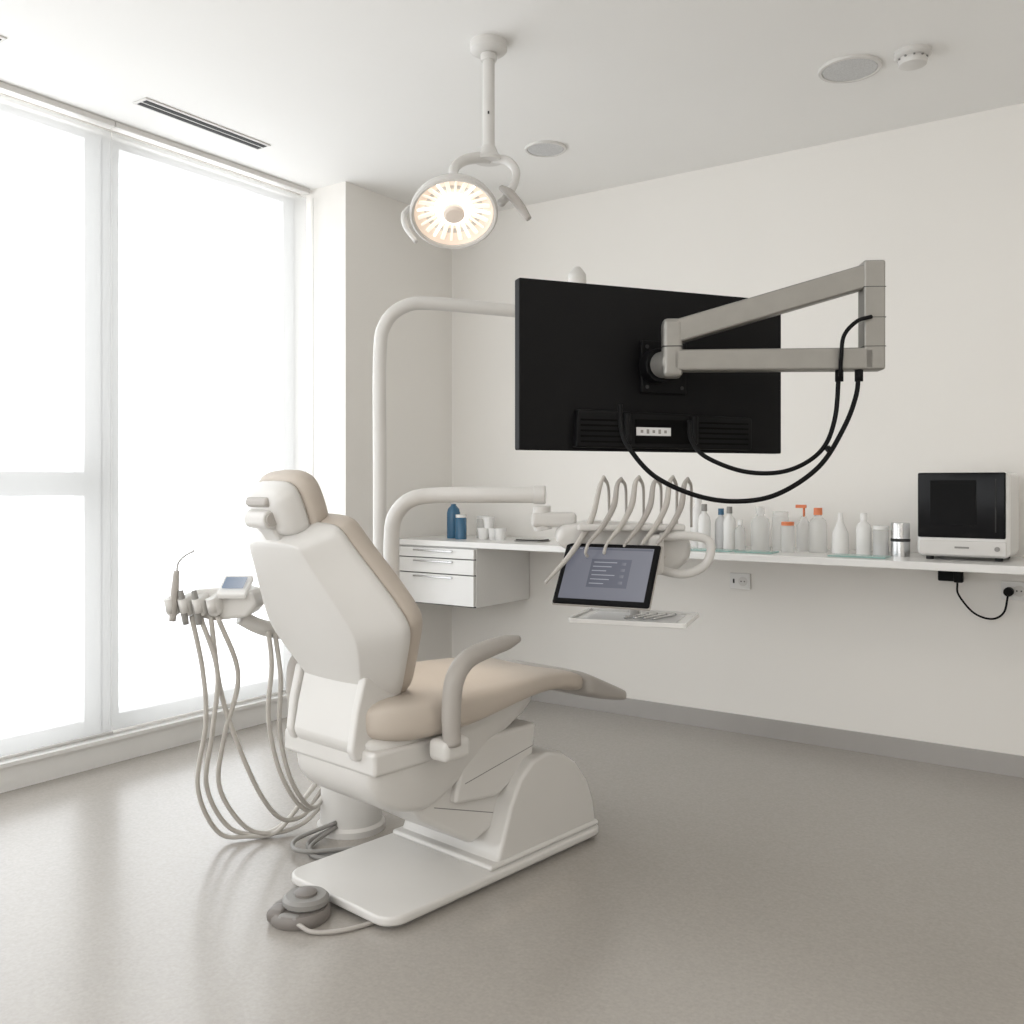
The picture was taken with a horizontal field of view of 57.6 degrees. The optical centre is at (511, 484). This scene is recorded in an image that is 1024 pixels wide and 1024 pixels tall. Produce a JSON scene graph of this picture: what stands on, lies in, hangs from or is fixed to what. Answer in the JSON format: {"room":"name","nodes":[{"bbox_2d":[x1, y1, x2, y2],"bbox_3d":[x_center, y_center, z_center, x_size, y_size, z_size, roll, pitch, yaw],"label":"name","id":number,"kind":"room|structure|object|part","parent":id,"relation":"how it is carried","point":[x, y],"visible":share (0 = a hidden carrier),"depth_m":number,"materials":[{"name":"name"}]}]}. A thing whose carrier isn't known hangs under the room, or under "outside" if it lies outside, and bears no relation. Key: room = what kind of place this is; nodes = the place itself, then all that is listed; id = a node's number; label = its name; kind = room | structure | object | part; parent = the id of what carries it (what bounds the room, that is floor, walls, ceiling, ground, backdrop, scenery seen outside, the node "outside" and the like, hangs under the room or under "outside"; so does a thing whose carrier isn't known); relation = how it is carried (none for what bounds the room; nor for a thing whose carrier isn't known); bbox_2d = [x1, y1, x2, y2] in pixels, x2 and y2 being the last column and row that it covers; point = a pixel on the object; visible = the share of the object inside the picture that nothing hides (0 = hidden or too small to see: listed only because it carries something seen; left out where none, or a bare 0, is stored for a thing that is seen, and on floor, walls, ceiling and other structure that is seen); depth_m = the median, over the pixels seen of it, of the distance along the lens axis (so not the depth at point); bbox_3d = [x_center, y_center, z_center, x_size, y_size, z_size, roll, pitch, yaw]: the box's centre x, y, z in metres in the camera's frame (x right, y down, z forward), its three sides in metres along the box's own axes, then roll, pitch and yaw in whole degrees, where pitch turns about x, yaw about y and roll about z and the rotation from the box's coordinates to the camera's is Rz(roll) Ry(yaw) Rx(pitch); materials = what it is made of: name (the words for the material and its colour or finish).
{"room":"dental clinic","nodes":[
{"label":"dental clinic","id":0,"kind":"room"},
{"bbox_2d":[0,35,6,42],"bbox_3d":[-1.943,-1.526,2.952,0.090,0.008,0.630,0,0,35],"label":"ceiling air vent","id":1,"kind":"object","parent":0,"point":[2,38],"depth_m":3.18,"materials":[{"name":"white metal"}]},
{"bbox_2d":[261,181,451,676],"bbox_3d":[-0.854,-0.180,5.223,0.635,2.700,0.857,0,0,35],"label":"wall","id":2,"kind":"structure","parent":0,"point":[366,263],"depth_m":4.88,"materials":[{"name":"white paint"}]},
{"bbox_2d":[0,693,286,768],"bbox_3d":[-2.683,1.062,2.518,0.100,0.015,5.673,0,0,35],"label":"trim","id":3,"kind":"structure","parent":2,"relation":"attached to","point":[59,750],"depth_m":3.92,"materials":[{"name":"white paint"}]},
{"bbox_2d":[273,197,293,685],"bbox_3d":[-1.202,-0.215,4.894,0.080,2.570,0.075,0,0,35],"label":"window frame","id":4,"kind":"structure","parent":2,"relation":"attached to","point":[283,197],"depth_m":4.87,"materials":[{"name":"white metal"}]},
{"bbox_2d":[399,545,528,607],"bbox_3d":[-0.271,0.469,5.021,0.537,0.301,0.513,0,0,35],"label":"drawer unit","id":5,"kind":"object","parent":2,"relation":"attached to","point":[449,576],"visible":0.8,"depth_m":4.82,"materials":[{"name":"white laminate"}]},
{"bbox_3d":[-0.412,0.474,4.813,0.260,0.008,0.011,0,0,35],"label":"drawer handle","id":6,"kind":"part","parent":5,"relation":"part of","materials":[{"name":"metal"}]},
{"bbox_3d":[-0.412,0.394,4.813,0.260,0.008,0.011,0,0,35],"label":"drawer handle","id":7,"kind":"part","parent":5,"relation":"part of","materials":[{"name":"metal"}]},
{"bbox_3d":[-0.412,0.339,4.813,0.260,0.008,0.011,0,0,35],"label":"drawer handle","id":8,"kind":"part","parent":5,"relation":"part of","materials":[{"name":"metal"}]},
{"bbox_3d":[-0.405,0.417,4.829,0.530,0.075,0.020,0,0,35],"label":"drawer","id":9,"kind":"part","parent":5,"relation":"part of","materials":[{"name":"white laminate"}]},
{"bbox_3d":[-0.405,0.350,4.829,0.530,0.050,0.020,0,0,35],"label":"drawer","id":10,"kind":"part","parent":5,"relation":"part of","materials":[{"name":"white laminate"}]},
{"bbox_3d":[-0.405,0.537,4.829,0.530,0.154,0.020,0,0,35],"label":"drawer","id":11,"kind":"part","parent":5,"relation":"part of","materials":[{"name":"white laminate"}]},
{"bbox_2d":[0,700,1023,1023],"bbox_3d":[-0.270,1.220,1.363,6.000,0.100,6.730,0,0,35],"label":"floor","id":12,"kind":"structure","parent":0,"point":[725,877],"depth_m":2.57,"materials":[{"name":"plastic"}]},
{"bbox_2d":[0,699,287,792],"bbox_3d":[-2.777,1.120,2.584,0.290,0.100,5.673,0,0,35],"label":"raised edge","id":13,"kind":"object","parent":12,"relation":"on","point":[33,772],"visible":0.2,"depth_m":3.94,"materials":[{"name":"white paint"}]},
{"bbox_2d":[0,718,83,755],"bbox_3d":[-2.225,1.035,3.422,0.080,0.070,1.330,0,0,35],"label":"rail","id":14,"kind":"object","parent":13,"relation":"on","point":[74,718],"visible":0.02,"depth_m":3.79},
{"bbox_2d":[74,132,118,733],"bbox_3d":[-1.800,-0.215,4.034,0.080,2.570,0.160,0,0,35],"label":"window frame","id":15,"kind":"structure","parent":13,"relation":"on","point":[86,132],"depth_m":3.99,"materials":[{"name":"white metal"}]},
{"bbox_2d":[119,676,276,728],"bbox_3d":[-1.489,1.035,4.481,0.080,0.070,0.930,0,0,35],"label":"rail","id":16,"kind":"object","parent":13,"relation":"on","point":[276,676],"visible":0.07,"depth_m":4.36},
{"bbox_2d":[163,550,321,839],"bbox_3d":[-0.821,0.676,2.934,0.344,0.983,0.659,0,0,27],"label":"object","id":17,"kind":"object","parent":12,"relation":"on","point":[236,596],"visible":0.92,"depth_m":2.81,"materials":[{"name":"white plastic"}]},
{"bbox_3d":[-0.808,0.298,2.720,0.085,0.020,0.100,0,28,0],"label":"control panel","id":18,"kind":"part","parent":17,"relation":"part of","materials":[{"name":"white paint"}]},
{"bbox_3d":[-0.682,0.453,2.933,0.086,0.154,0.422,0,0,34],"label":"support arm","id":19,"kind":"part","parent":17,"relation":"part of","materials":[{"name":"white plastic"}]},
{"bbox_2d":[266,886,373,934],"bbox_3d":[-0.495,1.135,2.495,0.327,0.071,0.168,0,0,15],"label":"foot pedal","id":20,"kind":"object","parent":12,"relation":"on","point":[303,908],"visible":0.94,"depth_m":2.47,"materials":[{"name":"plastic"}]},
{"bbox_2d":[278,913,298,919],"bbox_3d":[-0.589,1.150,2.460,0.060,0.030,0.030,0,0,15],"label":"switch","id":21,"kind":"object","parent":20,"relation":"attached to","point":[281,916],"depth_m":2.45,"materials":[{"name":"grey plastic"}]},
{"bbox_2d":[305,826,337,855],"bbox_3d":[-0.492,1.147,3.004,0.349,0.044,0.171,0,0,0],"label":"hose","id":22,"kind":"object","parent":12,"relation":"on","point":[312,838],"visible":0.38,"depth_m":3.02,"materials":[{"name":"grey plastic"}]},
{"bbox_2d":[290,820,354,853],"bbox_3d":[-0.510,1.133,3.017,0.405,0.044,0.172,0,0,-11],"label":"hose","id":23,"kind":"object","parent":12,"relation":"on","point":[294,848],"visible":0.7,"depth_m":2.93,"materials":[{"name":"grey plastic"}]},
{"bbox_2d":[308,825,337,859],"bbox_3d":[-0.485,1.147,2.991,0.336,0.044,0.196,0,0,0],"label":"hose","id":24,"kind":"object","parent":12,"relation":"on","point":[314,856],"visible":0.44,"depth_m":3.01,"materials":[{"name":"grey plastic"}]},
{"bbox_2d":[317,786,384,839],"bbox_3d":[-0.550,0.940,3.183,0.230,0.460,0.230,0,0,35],"label":"column","id":25,"kind":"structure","parent":12,"relation":"on","point":[355,819],"depth_m":3.09,"materials":[{"name":"white plastic"}]},
{"bbox_2d":[244,470,625,927],"bbox_3d":[-0.172,0.565,2.915,0.653,1.211,1.445,0,0,42],"label":"dental chair","id":26,"kind":"object","parent":12,"relation":"on","point":[439,746],"visible":1,"depth_m":2.57,"materials":[{"name":"white plastic"}]},
{"bbox_3d":[-0.649,0.088,2.412,0.093,0.050,0.050,0,0,42],"label":"headrest knob","id":27,"kind":"part","parent":26,"relation":"part of","materials":[{"name":"white plastic"}]},
{"bbox_3d":[-0.567,0.585,2.919,0.053,0.233,0.322,0,0,42],"label":"armrest","id":28,"kind":"part","parent":26,"relation":"part of","materials":[{"name":"beige plastic"}]},
{"bbox_2d":[259,470,327,523],"bbox_3d":[-0.582,0.045,2.474,0.229,0.172,0.116,0,0,43],"label":"cushion","id":29,"kind":"object","parent":26,"relation":"on","point":[306,504],"depth_m":2.39,"materials":[{"name":"beige fabric"}]},
{"bbox_2d":[321,513,422,692],"bbox_3d":[-0.473,0.335,2.594,0.625,0.528,0.313,0,0,42],"label":"backrest cushion","id":30,"kind":"object","parent":26,"relation":"on","point":[371,624],"depth_m":2.38,"materials":[{"name":"beige fabric"}]},
{"bbox_3d":[-0.245,0.918,2.846,0.300,0.297,0.447,0,0,42],"label":"lift arm","id":31,"kind":"part","parent":26,"relation":"part of","materials":[{"name":"white plastic"}]},
{"bbox_3d":[-0.178,1.145,2.918,0.473,0.026,0.942,0,0,42],"label":"plate","id":32,"kind":"part","parent":26,"relation":"part of","materials":[{"name":"white plastic"}]},
{"bbox_3d":[-0.170,0.715,2.534,0.075,0.060,0.100,0,0,42],"label":"armrest mount","id":33,"kind":"part","parent":26,"relation":"part of","materials":[{"name":"white plastic"}]},
{"bbox_2d":[366,657,582,741],"bbox_3d":[-0.194,0.639,2.903,0.530,0.133,0.925,0,0,42],"label":"seat cushion","id":34,"kind":"object","parent":26,"relation":"on","point":[495,691],"depth_m":2.69,"materials":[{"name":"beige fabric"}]},
{"bbox_3d":[-0.082,0.565,2.589,0.056,0.273,0.293,0,0,42],"label":"armrest","id":35,"kind":"part","parent":26,"relation":"part of","materials":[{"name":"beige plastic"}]},
{"bbox_2d":[0,0,1023,210],"bbox_3d":[-0.270,-1.580,1.363,6.000,0.100,6.730,0,0,35],"label":"ceiling","id":36,"kind":"structure","parent":0,"point":[382,97],"depth_m":3.50,"materials":[{"name":"paint"}]},
{"bbox_2d":[0,81,114,760],"bbox_3d":[-2.103,-0.238,3.326,0.050,2.583,1.462,0,0,35],"label":"window","id":37,"kind":"structure","parent":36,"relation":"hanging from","point":[5,88],"depth_m":3.73,"materials":[{"name":"glass"}]},
{"bbox_2d":[0,92,299,199],"bbox_3d":[-2.814,-1.515,2.609,0.200,0.030,5.673,0,0,35],"label":"lintel","id":38,"kind":"object","parent":36,"relation":"attached to","point":[3,94],"depth_m":4.12,"materials":[{"name":"paint"}]},
{"bbox_2d":[0,104,83,139],"bbox_3d":[-2.225,-1.485,3.422,0.080,0.030,1.330,0,0,35],"label":"rail","id":39,"kind":"object","parent":38,"relation":"attached to","point":[3,104],"visible":0.02,"depth_m":3.81,"materials":[{"name":"white metal"}]},
{"bbox_2d":[119,145,281,202],"bbox_3d":[-1.489,-1.485,4.481,0.080,0.030,0.930,0,0,35],"label":"rail","id":40,"kind":"object","parent":38,"relation":"attached to","point":[126,145],"visible":0.21,"depth_m":4.43,"materials":[{"name":"white metal"}]},
{"bbox_2d":[133,97,270,149],"bbox_3d":[-1.301,-1.526,3.955,0.090,0.008,0.630,0,0,35],"label":"ceiling air vent","id":41,"kind":"object","parent":36,"relation":"in","point":[147,103],"depth_m":3.92,"materials":[{"name":"grey metal"}]},
{"bbox_2d":[110,122,309,733],"bbox_3d":[-1.373,-0.238,4.376,0.050,2.583,1.091,0,0,35],"label":"window","id":42,"kind":"structure","parent":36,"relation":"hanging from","point":[169,236],"depth_m":4.25,"materials":[{"name":"glass"}]},
{"bbox_2d":[313,198,313,476],"bbox_3d":[-1.025,-0.605,4.798,0.004,1.750,0.004,0,0,35],"label":"chain","id":43,"kind":"object","parent":36,"relation":"hanging from","point":[313,198],"visible":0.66,"depth_m":4.80,"materials":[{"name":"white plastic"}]},
{"bbox_2d":[401,34,530,248],"bbox_3d":[-0.120,-1.151,3.051,0.422,0.759,0.320,0,0,-45],"label":"lamp","id":44,"kind":"object","parent":36,"relation":"hanging from","point":[452,210],"visible":1,"depth_m":3.07,"materials":[{"name":"white plastic"}]},
{"bbox_3d":[-0.334,-0.853,3.016,0.053,0.164,0.112,0,0,-9],"label":"handle","id":45,"kind":"part","parent":44,"relation":"part of","materials":[{"name":"white plastic"}]},
{"bbox_3d":[-0.189,-0.889,3.021,0.256,0.030,0.256,0,-35,-8],"label":"lamp shade","id":46,"kind":"part","parent":44,"relation":"part of","materials":[{"name":"white plastic"}]},
{"bbox_3d":[-0.150,-1.042,3.154,0.077,0.215,0.203,0,0,34],"label":"yoke arm","id":47,"kind":"part","parent":44,"relation":"part of","materials":[{"name":"white plastic"}]},
{"bbox_3d":[-0.081,-1.325,3.220,0.042,0.350,0.042,0,0,0],"label":"drop rod","id":48,"kind":"part","parent":44,"relation":"part of","materials":[{"name":"white plastic"}]},
{"bbox_3d":[-0.019,-1.032,3.147,0.097,0.226,0.176,0,0,0],"label":"yoke arm","id":49,"kind":"part","parent":44,"relation":"part of","materials":[{"name":"white plastic"}]},
{"bbox_3d":[0.006,-0.921,3.033,0.122,0.134,0.034,0,0,34],"label":"handle","id":50,"kind":"part","parent":44,"relation":"part of","materials":[{"name":"beige plastic"}]},
{"bbox_2d":[525,140,566,156],"bbox_3d":[0.153,-1.525,4.227,0.190,0.010,0.190,0,0,35],"label":"ceiling speaker","id":51,"kind":"object","parent":36,"relation":"in","point":[543,148],"depth_m":4.21},
{"bbox_2d":[818,54,882,83],"bbox_3d":[1.240,-1.525,3.417,0.224,0.010,0.224,0,0,35],"label":"ceiling speaker","id":52,"kind":"object","parent":36,"relation":"in","point":[855,67],"depth_m":3.40},
{"bbox_2d":[894,44,931,70],"bbox_3d":[1.416,-1.504,3.290,0.124,0.053,0.124,0,0,35],"label":"smoke detector","id":53,"kind":"object","parent":36,"relation":"attached to","point":[914,56],"visible":1,"depth_m":3.26,"materials":[{"name":"white plastic"}]},
{"bbox_2d":[568,266,586,282],"bbox_3d":[0.244,-0.723,3.484,0.072,0.185,0.072,0,0,35],"label":"joint","id":54,"kind":"object","parent":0,"point":[577,275],"depth_m":3.46,"materials":[{"name":"white plastic"}]},
{"bbox_2d":[452,103,1023,755],"bbox_3d":[1.621,-0.180,4.085,6.000,2.700,0.100,0,0,35],"label":"wall","id":55,"kind":"structure","parent":0,"point":[898,653],"depth_m":4.21,"materials":[{"name":"paint"}]},
{"bbox_2d":[399,535,1023,574],"bbox_3d":[1.667,0.302,3.681,5.261,0.030,0.508,0,0,35],"label":"countertop","id":56,"kind":"structure","parent":55,"relation":"attached to","point":[1014,565],"depth_m":3.79,"materials":[{"name":"white laminate"}]},
{"bbox_2d":[447,503,459,537],"bbox_3d":[-0.316,0.177,5.030,0.072,0.220,0.072,0,0,35],"label":"bottle","id":57,"kind":"object","parent":56,"relation":"on","point":[453,509],"visible":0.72,"depth_m":5.00,"materials":[{"name":"plastic"}]},
{"bbox_2d":[455,514,466,538],"bbox_3d":[-0.271,0.222,4.938,0.060,0.130,0.060,0,0,35],"label":"bottle","id":58,"kind":"object","parent":56,"relation":"on","point":[460,520],"visible":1,"depth_m":4.91,"materials":[{"name":"blue plastic"}]},
{"bbox_3d":[-0.271,0.165,4.938,0.057,0.016,0.057,0,0,35],"label":"lid","id":59,"kind":"part","parent":58,"relation":"part of","materials":[{"name":"white paint"}]},
{"bbox_2d":[477,528,488,539],"bbox_3d":[-0.152,0.257,4.916,0.064,0.060,0.064,0,0,35],"label":"cup","id":60,"kind":"object","parent":56,"relation":"on","point":[483,533],"depth_m":4.89,"materials":[{"name":"white paint"}]},
{"bbox_2d":[477,517,505,539],"bbox_3d":[-0.101,0.228,4.893,0.174,0.118,0.084,0,0,35],"label":"paper cups","id":61,"kind":"object","parent":56,"relation":"on","point":[494,533],"visible":1,"depth_m":4.88,"materials":[{"name":"white paper"}]},
{"bbox_2d":[488,528,497,539],"bbox_3d":[-0.095,0.257,4.901,0.064,0.060,0.064,0,0,35],"label":"cup","id":62,"kind":"object","parent":56,"relation":"on","point":[492,532],"depth_m":4.87,"materials":[{"name":"white paper"}]},
{"bbox_2d":[494,528,505,539],"bbox_3d":[-0.061,0.257,4.853,0.064,0.060,0.064,0,0,35],"label":"cup","id":63,"kind":"object","parent":56,"relation":"on","point":[499,533],"depth_m":4.83,"materials":[{"name":"white paper"}]},
{"bbox_2d":[514,538,549,541],"bbox_3d":[0.103,0.281,4.739,0.150,0.010,0.110,0,0,35],"label":"tray","id":64,"kind":"object","parent":56,"relation":"on","point":[524,539],"visible":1,"depth_m":4.71,"materials":[{"name":"grey metal"}]},
{"bbox_3d":[0.103,0.281,4.739,0.140,0.010,0.100,0,0,35],"label":"tray plate","id":65,"kind":"part","parent":64,"relation":"part of","materials":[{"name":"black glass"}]},
{"bbox_2d":[691,498,701,546],"bbox_3d":[0.866,0.167,4.330,0.070,0.240,0.070,0,0,35],"label":"spray bottle","id":66,"kind":"object","parent":56,"relation":"on","point":[697,511],"visible":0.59,"depth_m":4.30,"materials":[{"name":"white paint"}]},
{"bbox_2d":[698,504,710,547],"bbox_3d":[0.875,0.187,4.238,0.056,0.200,0.056,0,0,35],"label":"lotion bottle","id":67,"kind":"object","parent":56,"relation":"on","point":[704,522],"visible":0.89,"depth_m":4.22,"materials":[{"name":"white paint"}]},
{"bbox_2d":[691,548,737,551],"bbox_3d":[0.872,0.283,4.058,0.200,0.006,0.100,0,0,35],"label":"mat","id":68,"kind":"object","parent":56,"relation":"on","point":[692,549],"visible":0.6,"depth_m":4.04,"materials":[{"name":"glass"}]},
{"bbox_2d":[715,508,724,547],"bbox_3d":[0.953,0.197,4.245,0.056,0.180,0.056,0,0,35],"label":"dispenser bottle","id":69,"kind":"object","parent":56,"relation":"on","point":[719,521],"visible":0.8,"depth_m":4.23,"materials":[{"name":"plastic"}]},
{"bbox_2d":[723,507,735,548],"bbox_3d":[0.974,0.192,4.170,0.054,0.190,0.054,0,0,35],"label":"dispenser bottle","id":70,"kind":"object","parent":56,"relation":"on","point":[729,524],"visible":0.91,"depth_m":4.15,"materials":[{"name":"white paint"}]},
{"bbox_2d":[734,550,778,553],"bbox_3d":[1.036,0.283,3.944,0.160,0.006,0.100,0,0,35],"label":"mat","id":71,"kind":"object","parent":56,"relation":"on","point":[737,551],"visible":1,"depth_m":3.92,"materials":[{"name":"glass"}]},
{"bbox_2d":[831,513,848,553],"bbox_3d":[1.380,0.202,3.912,0.072,0.170,0.072,0,0,35],"label":"squeeze bottle","id":72,"kind":"object","parent":56,"relation":"on","point":[840,536],"visible":0.98,"depth_m":3.89,"materials":[{"name":"white paint"}]},
{"bbox_2d":[827,553,890,558],"bbox_3d":[1.381,0.283,3.704,0.220,0.006,0.100,0,0,35],"label":"mat","id":73,"kind":"object","parent":56,"relation":"on","point":[834,554],"visible":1,"depth_m":3.69,"materials":[{"name":"glass"}]},
{"bbox_2d":[856,513,871,554],"bbox_3d":[1.450,0.202,3.839,0.060,0.170,0.060,0,0,35],"label":"bottle","id":74,"kind":"object","parent":56,"relation":"on","point":[863,529],"visible":0.96,"depth_m":3.81,"materials":[{"name":"paint"}]},
{"bbox_2d":[873,526,888,554],"bbox_3d":[1.506,0.227,3.800,0.064,0.120,0.064,0,0,35],"label":"jar","id":75,"kind":"object","parent":56,"relation":"on","point":[878,548],"visible":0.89,"depth_m":3.78,"materials":[{"name":"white plastic"}]},
{"bbox_3d":[1.506,0.174,3.800,0.061,0.014,0.061,0,0,35],"label":"lid","id":76,"kind":"part","parent":75,"relation":"part of","materials":[{"name":"white paint"}]},
{"bbox_2d":[890,522,909,556],"bbox_3d":[1.564,0.219,3.748,0.074,0.135,0.074,0,0,35],"label":"steel canister","id":77,"kind":"object","parent":56,"relation":"on","point":[900,531],"visible":1,"depth_m":3.72,"materials":[{"name":"silver metal"}]},
{"bbox_2d":[918,472,1018,561],"bbox_3d":[1.782,0.118,3.638,0.322,0.337,0.291,0,0,35],"label":"autoclave","id":78,"kind":"object","parent":56,"relation":"on","point":[961,514],"visible":1,"depth_m":3.52,"materials":[{"name":"white paint"}]},
{"bbox_3d":[1.701,0.077,3.528,0.304,0.248,0.012,0,0,35],"label":"door glass","id":79,"kind":"part","parent":78,"relation":"part of","materials":[{"name":"black glass"}]},
{"bbox_2d":[730,573,750,589],"bbox_3d":[1.077,0.454,4.395,0.100,0.075,0.014,0,0,35],"label":"power outlet","id":80,"kind":"object","parent":55,"relation":"attached to","point":[737,580],"visible":1,"depth_m":4.39,"materials":[{"name":"white paint"}]},
{"bbox_2d":[738,577,746,585],"bbox_3d":[1.087,0.454,4.383,0.044,0.044,0.002,0,0,35],"label":"socket","id":81,"kind":"object","parent":80,"relation":"attached to","point":[742,581],"depth_m":4.38,"materials":[{"name":"white plastic"}]},
{"bbox_2d":[530,690,1023,777],"bbox_3d":[1.809,1.127,3.887,5.265,0.085,0.012,0,0,35],"label":"baseboard","id":82,"kind":"structure","parent":55,"relation":"attached to","point":[908,749],"depth_m":4.21,"materials":[{"name":"metal"}]},
{"bbox_2d":[938,571,1013,619],"bbox_3d":[1.889,0.447,3.797,0.278,0.194,0.062,0,0,35],"label":"power plug cable","id":83,"kind":"object","parent":55,"relation":"attached to","point":[957,577],"visible":0.86,"depth_m":3.80,"materials":[{"name":"black plastic"}]},
{"bbox_2d":[1001,581,1023,600],"bbox_3d":[2.020,0.425,3.739,0.100,0.075,0.014,0,0,35],"label":"power outlet","id":84,"kind":"object","parent":55,"relation":"attached to","point":[1018,587],"depth_m":3.74,"materials":[{"name":"white plastic"}]},
{"bbox_2d":[618,260,885,503],"bbox_3d":[0.475,-0.203,1.876,0.524,0.480,0.146,0,0,4],"label":"support","id":85,"kind":"object","parent":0,"point":[665,363],"visible":1,"depth_m":1.84,"materials":[{"name":"silver metal"}]},
{"bbox_2d":[515,278,780,453],"bbox_3d":[0.309,-0.241,1.959,0.632,0.342,0.061,0,0,-22],"label":"computer monitor","id":86,"kind":"object","parent":85,"relation":"attached to","point":[580,347],"visible":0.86,"depth_m":1.93,"materials":[{"name":"black plastic"}]},
{"bbox_3d":[0.319,-0.247,1.962,0.110,0.110,0.010,0,0,-22],"label":"vesa plate","id":87,"kind":"part","parent":86,"relation":"part of","materials":[{"name":"black plastic"}]},
{"bbox_3d":[0.323,-0.275,1.880,0.040,0.118,0.044,0,0,4],"label":"pivot post","id":88,"kind":"part","parent":85,"relation":"part of","materials":[{"name":"silver metal"}]},
{"bbox_3d":[0.519,-0.361,1.865,0.393,0.156,0.040,0,0,4],"label":"arm","id":89,"kind":"part","parent":85,"relation":"part of","materials":[{"name":"silver metal"}]},
{"bbox_3d":[0.519,-0.249,1.865,0.393,0.044,0.044,0,0,4],"label":"arm","id":90,"kind":"part","parent":85,"relation":"part of","materials":[{"name":"silver metal"}]},
{"bbox_2d":[781,522,793,525],"bbox_3d":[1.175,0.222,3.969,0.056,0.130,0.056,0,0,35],"label":"cap","id":91,"kind":"object","parent":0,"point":[782,523],"visible":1,"depth_m":3.95,"materials":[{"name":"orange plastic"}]},
{"bbox_2d":[795,505,806,516],"bbox_3d":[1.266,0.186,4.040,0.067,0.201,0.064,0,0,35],"label":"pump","id":92,"kind":"object","parent":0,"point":[796,506],"visible":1,"depth_m":4.04,"materials":[{"name":"orange plastic"}]},
{"bbox_2d":[813,508,821,514],"bbox_3d":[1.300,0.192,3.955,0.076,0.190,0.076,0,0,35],"label":"cap","id":93,"kind":"object","parent":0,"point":[817,511],"visible":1,"depth_m":3.94,"materials":[{"name":"plastic"}]},
{"bbox_3d":[-0.493,0.650,3.229,0.190,0.300,0.220,0,0,35],"label":"housing","id":94,"kind":"object","parent":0,"visible":0},
{"bbox_2d":[373,297,514,555],"bbox_3d":[-0.110,-0.053,3.391,0.790,1.246,0.049,0,0,-14],"label":"lamp pole","id":95,"kind":"object","parent":94,"relation":"attached to","point":[404,306],"visible":0.77,"depth_m":3.29,"materials":[{"name":"white plastic"}]},
{"bbox_2d":[383,487,532,578],"bbox_3d":[-0.166,0.288,3.137,0.538,0.564,0.073,0,0,5],"label":"pipe","id":96,"kind":"object","parent":94,"relation":"attached to","point":[413,498],"visible":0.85,"depth_m":3.12,"materials":[{"name":"white plastic"}]},
{"bbox_2d":[533,486,545,503],"bbox_3d":[0.092,0.033,3.103,0.039,0.062,0.062,0,0,8],"label":"pipe collar","id":97,"kind":"object","parent":96,"relation":"attached to","point":[539,492],"visible":1,"depth_m":3.08,"materials":[{"name":"white plastic"}]},
{"bbox_2d":[531,475,715,628],"bbox_3d":[0.351,0.201,2.956,0.574,0.463,0.422,0,0,0],"label":"dental delivery unit","id":98,"kind":"object","parent":96,"relation":"attached to","point":[613,567],"visible":0.98,"depth_m":2.92,"materials":[{"name":"white plastic"}]},
{"bbox_3d":[0.101,0.113,3.100,0.065,0.086,0.060,0,0,0],"label":"link arm","id":99,"kind":"part","parent":98,"relation":"part of","materials":[{"name":"white plastic"}]},
{"bbox_3d":[0.314,0.055,3.064,0.017,0.171,0.084,0,0,22],"label":"whip arm","id":100,"kind":"part","parent":98,"relation":"part of","materials":[{"name":"beige plastic"}]},
{"bbox_3d":[0.297,0.272,2.859,0.130,0.100,0.001,0,-35,26],"label":"screen panel","id":101,"kind":"part","parent":98,"relation":"part of","materials":[{"name":"grey glass"}]},
{"bbox_3d":[0.371,0.058,3.064,0.017,0.166,0.083,0,0,22],"label":"whip arm","id":102,"kind":"part","parent":98,"relation":"part of","materials":[{"name":"beige plastic"}]},
{"bbox_2d":[568,607,698,628],"bbox_3d":[0.394,0.335,2.980,0.423,0.194,0.352,0,0,35],"label":"tray","id":103,"kind":"object","parent":98,"relation":"on","point":[639,616],"depth_m":2.94,"materials":[{"name":"white plastic"}]},
{"bbox_3d":[0.429,0.055,3.064,0.017,0.171,0.084,0,0,22],"label":"whip arm","id":104,"kind":"part","parent":98,"relation":"part of","materials":[{"name":"beige plastic"}]},
{"bbox_3d":[0.449,0.220,2.960,0.060,0.130,0.090,0,0,0],"label":"handle","id":105,"kind":"part","parent":98,"relation":"part of","materials":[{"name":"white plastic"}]},
{"bbox_3d":[0.487,0.058,3.064,0.017,0.166,0.083,0,0,22],"label":"whip arm","id":106,"kind":"part","parent":98,"relation":"part of","materials":[{"name":"beige plastic"}]},
{"bbox_3d":[0.539,0.055,3.064,0.017,0.171,0.084,0,0,22],"label":"whip arm","id":107,"kind":"part","parent":98,"relation":"part of","materials":[{"name":"beige plastic"}]},
{"bbox_3d":[0.587,0.058,3.064,0.017,0.166,0.083,0,0,22],"label":"whip arm","id":108,"kind":"part","parent":98,"relation":"part of","materials":[{"name":"beige plastic"}]},
{"bbox_3d":[-2.626,-0.215,2.845,0.080,2.570,0.075,0,0,35],"label":"door frame","id":109,"kind":"structure","parent":0,"visible":0},
{"bbox_2d":[0,471,83,495],"bbox_3d":[-2.225,-0.005,3.422,0.080,0.100,1.330,0,0,35],"label":"transom","id":110,"kind":"object","parent":109,"relation":"attached to","point":[0,471],"visible":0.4,"depth_m":3.79,"materials":[{"name":"white metal"}]}
]}

